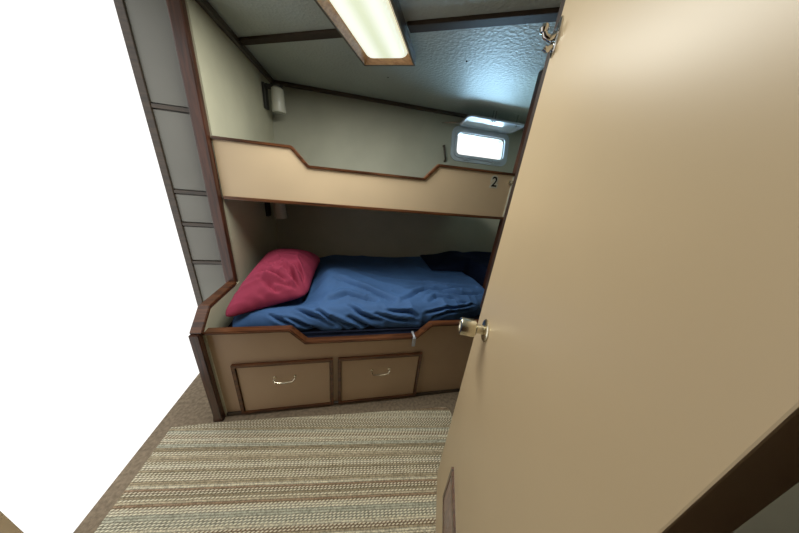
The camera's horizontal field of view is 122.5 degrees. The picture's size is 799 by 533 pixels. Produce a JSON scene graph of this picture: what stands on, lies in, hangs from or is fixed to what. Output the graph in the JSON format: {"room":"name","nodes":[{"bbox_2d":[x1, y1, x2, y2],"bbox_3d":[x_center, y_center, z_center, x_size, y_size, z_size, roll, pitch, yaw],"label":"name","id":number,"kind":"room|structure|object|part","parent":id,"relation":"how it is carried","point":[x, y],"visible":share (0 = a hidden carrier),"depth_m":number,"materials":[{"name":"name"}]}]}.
{"room":"boat cabin","nodes":[
{"label":"boat cabin","id":0,"kind":"room"},
{"bbox_2d":[0,511,23,532],"bbox_3d":[-1.122,0.213,0.135,0.030,2.090,0.620,1,22,-12],"label":"wall","id":1,"kind":"structure","parent":0,"point":[6,525],"depth_m":0.69,"materials":[{"name":"beige laminate"}]},
{"bbox_2d":[185,0,276,415],"bbox_3d":[-1.075,-0.350,1.587,0.030,2.090,1.455,1,22,-12],"label":"wall","id":2,"kind":"structure","parent":0,"point":[231,86],"depth_m":1.32,"materials":[{"name":"paint"}]},
{"bbox_2d":[166,0,237,281],"bbox_3d":[-0.995,-0.543,1.137,0.056,1.390,0.036,1,22,-12],"label":"trim","id":3,"kind":"structure","parent":2,"relation":"attached to","point":[177,11],"depth_m":1.07,"materials":[{"name":"brown wood"}]},
{"bbox_2d":[188,334,225,421],"bbox_3d":[-1.026,0.612,1.175,0.053,0.615,0.031,1,22,-12],"label":"trim","id":4,"kind":"structure","parent":2,"relation":"attached to","point":[197,342],"depth_m":1.15,"materials":[{"name":"brown wood"}]},
{"bbox_2d":[189,282,236,333],"bbox_3d":[-1.017,0.214,1.215,0.052,0.106,0.381,1,22,-12],"label":"trim","id":5,"kind":"structure","parent":2,"relation":"attached to","point":[203,310],"depth_m":1.11,"materials":[{"name":"brown wood"}]},
{"bbox_2d":[195,0,273,82],"bbox_3d":[-0.982,-1.373,1.393,0.028,0.035,1.018,1,22,-12],"label":"trim","id":6,"kind":"structure","parent":2,"relation":"attached to","point":[205,5],"depth_m":1.22,"materials":[{"name":"brown wood"}]},
{"bbox_2d":[207,0,561,124],"bbox_3d":[0.301,-0.958,0.558,2.880,0.050,3.620,1,22,-12],"label":"ceiling","id":7,"kind":"structure","parent":0,"point":[503,66],"depth_m":1.32,"materials":[{"name":"white paint"}]},
{"bbox_2d":[238,28,341,45],"bbox_3d":[-0.627,-1.282,1.227,0.719,0.014,0.054,12,22,15],"label":"trim","id":8,"kind":"structure","parent":7,"relation":"attached to","point":[326,33],"depth_m":1.21,"materials":[{"name":"brown wood"}]},
{"bbox_2d":[314,0,415,65],"bbox_3d":[-0.195,-1.062,0.822,0.326,0.045,1.120,10,22,11],"label":"ceiling light","id":9,"kind":"object","parent":7,"relation":"attached to","point":[376,31],"visible":1,"depth_m":1.05,"materials":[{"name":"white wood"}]},
{"bbox_2d":[407,7,559,32],"bbox_3d":[0.457,-1.052,0.931,0.873,0.016,0.060,12,22,15],"label":"trim","id":10,"kind":"structure","parent":7,"relation":"attached to","point":[544,15],"depth_m":0.94,"materials":[{"name":"brown wood"}]},
{"bbox_2d":[273,86,523,257],"bbox_3d":[0.057,-0.515,2.325,2.544,2.101,0.509,1,22,-12],"label":"wall","id":11,"kind":"structure","parent":0,"point":[327,130],"depth_m":2.17,"materials":[{"name":"beige paint"}]},
{"bbox_2d":[261,82,285,113],"bbox_3d":[-0.994,-1.339,1.744,0.151,0.189,0.104,1,22,-12],"label":"lamp","id":12,"kind":"object","parent":11,"relation":"attached to","point":[277,94],"visible":1,"depth_m":1.72,"materials":[{"name":"plastic"}]},
{"bbox_3d":[-0.971,-1.330,1.752,0.104,0.172,0.104,1,22,-12],"label":"lamp shade","id":13,"kind":"part","parent":12,"relation":"part of","materials":[{"name":"beige plastic"}]},
{"bbox_2d":[264,202,286,218],"bbox_3d":[-1.029,-0.502,1.829,0.151,0.189,0.104,1,22,-12],"label":"lamp","id":14,"kind":"object","parent":11,"relation":"attached to","point":[279,209],"visible":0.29,"depth_m":1.81,"materials":[{"name":"plastic"}]},
{"bbox_3d":[-1.007,-0.493,1.837,0.104,0.172,0.104,1,22,-12],"label":"lamp shade","id":15,"kind":"part","parent":14,"relation":"part of","materials":[{"name":"beige plastic"}]},
{"bbox_2d":[211,135,514,219],"bbox_3d":[-0.177,-0.660,1.736,1.774,0.310,0.930,1,22,-12],"label":"bunk","id":16,"kind":"object","parent":11,"relation":"attached to","point":[249,170],"visible":0.92,"depth_m":1.32,"materials":[{"name":"beige laminate"}]},
{"bbox_3d":[-0.091,-0.601,1.322,1.774,0.104,0.042,1,22,-12],"label":"rail","id":17,"kind":"part","parent":16,"relation":"part of","materials":[{"name":"brown wood"}]},
{"bbox_3d":[-0.115,-0.369,1.410,1.774,0.018,0.034,1,22,-12],"label":"rail","id":18,"kind":"part","parent":16,"relation":"part of","materials":[{"name":"brown wood"}]},
{"bbox_2d":[274,80,524,128],"bbox_3d":[0.138,-1.543,2.120,2.514,0.030,0.026,1,22,-12],"label":"trim","id":19,"kind":"structure","parent":11,"relation":"attached to","point":[286,84],"depth_m":2.02,"materials":[{"name":"brown wood"}]},
{"bbox_2d":[442,145,446,161],"bbox_3d":[0.464,-1.162,2.253,0.047,0.158,0.069,1,22,-12],"label":"handle","id":20,"kind":"object","parent":11,"relation":"attached to","point":[443,146],"visible":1,"depth_m":2.23,"materials":[{"name":"black metal"}]},
{"bbox_2d":[442,110,523,166],"bbox_3d":[0.820,-1.296,2.231,0.785,0.438,0.307,1,22,-12],"label":"window","id":21,"kind":"structure","parent":11,"relation":"in","point":[474,126],"depth_m":2.27,"materials":[{"name":"beige plastic"}]},
{"bbox_3d":[0.860,-1.272,2.329,0.665,0.330,0.084,1,22,-12],"label":"frame","id":22,"kind":"part","parent":21,"relation":"part of","materials":[{"name":"grey metal"}]},
{"bbox_3d":[0.862,-1.270,2.317,0.600,0.267,0.072,1,22,-12],"label":"gasket frame","id":23,"kind":"part","parent":21,"relation":"part of","materials":[{"name":"grey rubber"}]},
{"bbox_3d":[0.909,-1.400,2.167,0.560,0.035,0.194,1,22,-12],"label":"pane","id":24,"kind":"part","parent":21,"relation":"part of","materials":[{"name":"clear glass"}]},
{"bbox_3d":[0.909,-1.400,2.167,0.600,0.049,0.235,1,22,-12],"label":"hinged sash","id":25,"kind":"part","parent":21,"relation":"part of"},
{"bbox_2d":[73,373,732,532],"bbox_3d":[0.081,1.034,1.323,2.850,0.060,3.600,1,22,-12],"label":"floor","id":26,"kind":"structure","parent":0,"point":[193,407],"depth_m":1.32,"materials":[{"name":"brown carpet"}]},
{"bbox_2d":[113,0,225,305],"bbox_3d":[-1.201,-0.326,1.495,0.246,2.088,0.495,1,22,-12],"label":"locker","id":27,"kind":"object","parent":26,"relation":"on","point":[145,25],"visible":0.34,"depth_m":1.10,"materials":[{"name":"grey metal"}]},
{"bbox_3d":[-1.074,-0.981,0.994,0.221,0.422,0.012,1,22,-12],"label":"panel","id":28,"kind":"part","parent":27,"relation":"part of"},
{"bbox_3d":[-1.086,-0.771,1.075,0.210,0.018,0.018,1,22,-12],"label":"rail","id":29,"kind":"part","parent":27,"relation":"part of","materials":[{"name":"brown wood"}]},
{"bbox_3d":[-1.115,-0.591,1.146,0.221,0.363,0.012,1,22,-12],"label":"panel","id":30,"kind":"part","parent":27,"relation":"part of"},
{"bbox_3d":[-1.124,-0.408,1.216,0.210,0.018,0.018,1,22,-12],"label":"rail","id":31,"kind":"part","parent":27,"relation":"part of","materials":[{"name":"brown wood"}]},
{"bbox_3d":[-1.142,-0.327,1.250,0.221,0.150,0.012,1,22,-12],"label":"panel","id":32,"kind":"part","parent":27,"relation":"part of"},
{"bbox_3d":[-1.141,-0.243,1.281,0.210,0.018,0.018,1,22,-12],"label":"rail","id":33,"kind":"part","parent":27,"relation":"part of","materials":[{"name":"brown wood"}]},
{"bbox_3d":[-1.162,-0.136,1.324,0.221,0.206,0.012,1,22,-12],"label":"panel","id":34,"kind":"part","parent":27,"relation":"part of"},
{"bbox_3d":[-1.163,-0.027,1.366,0.210,0.018,0.018,1,22,-12],"label":"rail","id":35,"kind":"part","parent":27,"relation":"part of","materials":[{"name":"brown wood"}]},
{"bbox_3d":[-1.193,0.156,1.439,0.221,0.369,0.012,1,22,-12],"label":"panel","id":36,"kind":"part","parent":27,"relation":"part of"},
{"bbox_2d":[94,407,451,532],"bbox_3d":[-0.331,1.204,0.680,1.625,0.008,1.556,1,22,-12],"label":"rug","id":37,"kind":"object","parent":26,"relation":"on","point":[369,472],"visible":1,"depth_m":1.07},
{"bbox_2d":[202,319,478,415],"bbox_3d":[-0.237,0.431,1.853,1.776,0.612,1.119,1,22,-12],"label":"bunk","id":38,"kind":"object","parent":26,"relation":"on","point":[260,369],"visible":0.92,"depth_m":1.32,"materials":[{"name":"laminate"}]},
{"bbox_3d":[-0.668,0.712,1.303,0.528,0.378,0.017,1,22,-12],"label":"drawer trim","id":39,"kind":"part","parent":38,"relation":"part of","materials":[{"name":"brown wood"}]},
{"bbox_3d":[-0.669,0.711,1.307,0.488,0.342,0.009,1,22,-12],"label":"drawer","id":40,"kind":"part","parent":38,"relation":"part of","materials":[{"name":"laminate"}]},
{"bbox_3d":[-0.663,0.652,1.260,0.128,0.032,0.035,1,22,-12],"label":"drawer handle","id":41,"kind":"part","parent":38,"relation":"part of","materials":[{"name":"silver metal"}]},
{"bbox_3d":[-0.118,0.386,1.298,1.776,0.104,0.046,1,22,-12],"label":"rail","id":42,"kind":"part","parent":38,"relation":"part of","materials":[{"name":"brown wood"}]},
{"bbox_2d":[228,314,479,337],"bbox_3d":[-0.223,0.251,1.835,1.744,0.120,1.057,1,22,-12],"label":"mattress","id":43,"kind":"object","parent":38,"relation":"on","point":[314,332],"visible":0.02,"depth_m":1.33,"materials":[{"name":"blue fabric"}]},
{"bbox_2d":[232,255,483,345],"bbox_3d":[-0.206,0.136,1.772,1.734,0.299,1.143,1,22,-12],"label":"duvet","id":44,"kind":"object","parent":43,"relation":"on","point":[346,292],"visible":0.78,"depth_m":1.42,"materials":[{"name":"blue fabric"}]},
{"bbox_2d":[225,249,319,316],"bbox_3d":[-0.781,0.037,1.460,0.394,0.234,0.728,1,22,-12],"label":"pillow","id":45,"kind":"object","parent":44,"relation":"on","point":[282,275],"visible":1,"depth_m":1.30,"materials":[{"name":"red fabric"}]},
{"bbox_2d":[420,251,490,285],"bbox_3d":[0.806,-0.004,2.175,1.080,0.177,0.647,1,22,-12],"label":"blanket","id":46,"kind":"object","parent":44,"relation":"on","point":[474,264],"visible":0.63,"depth_m":2.07,"materials":[{"name":"blue fabric"}]},
{"bbox_3d":[-0.128,0.722,1.421,0.482,0.342,0.009,1,22,-12],"label":"drawer","id":47,"kind":"part","parent":38,"relation":"part of","materials":[{"name":"laminate"}]},
{"bbox_3d":[-0.127,0.724,1.418,0.522,0.378,0.017,1,22,-12],"label":"drawer trim","id":48,"kind":"part","parent":38,"relation":"part of","materials":[{"name":"brown wood"}]},
{"bbox_3d":[-0.118,0.663,1.376,0.128,0.032,0.035,1,22,-12],"label":"drawer handle","id":49,"kind":"part","parent":38,"relation":"part of","materials":[{"name":"silver metal"}]},
{"bbox_2d":[482,70,542,288],"bbox_3d":[0.762,-0.193,1.674,0.038,2.090,0.069,1,22,-12],"label":"trim","id":50,"kind":"structure","parent":26,"relation":"on","point":[540,72],"depth_m":1.45,"materials":[{"name":"brown wood"}]},
{"bbox_2d":[733,482,798,532],"bbox_3d":[1.500,-0.120,1.687,0.030,2.090,2.600,1,22,-12],"label":"wall","id":51,"kind":"structure","parent":0,"point":[782,515],"depth_m":0.93,"materials":[{"name":"grey plastic"}]},
{"bbox_3d":[0.983,0.356,0.330,1.525,2.090,0.030,1,22,-12],"label":"wall","id":52,"kind":"structure","parent":0,"visible":0},
{"bbox_2d":[435,0,798,532],"bbox_3d":[0.209,0.276,0.525,0.111,1.912,0.644,9,21,8],"label":"door","id":53,"kind":"structure","parent":52,"relation":"in","point":[632,366],"depth_m":0.21,"materials":[{"name":"laminate"}]},
{"bbox_3d":[0.158,0.878,0.707,0.008,0.200,0.290,9,21,8],"label":"vent frame","id":54,"kind":"part","parent":53,"relation":"part of","materials":[{"name":"brown wood"}]},
{"bbox_3d":[0.216,0.190,0.688,0.051,0.056,0.056,9,21,8],"label":"knob","id":55,"kind":"part","parent":53,"relation":"part of","materials":[{"name":"silver metal"}]}
]}

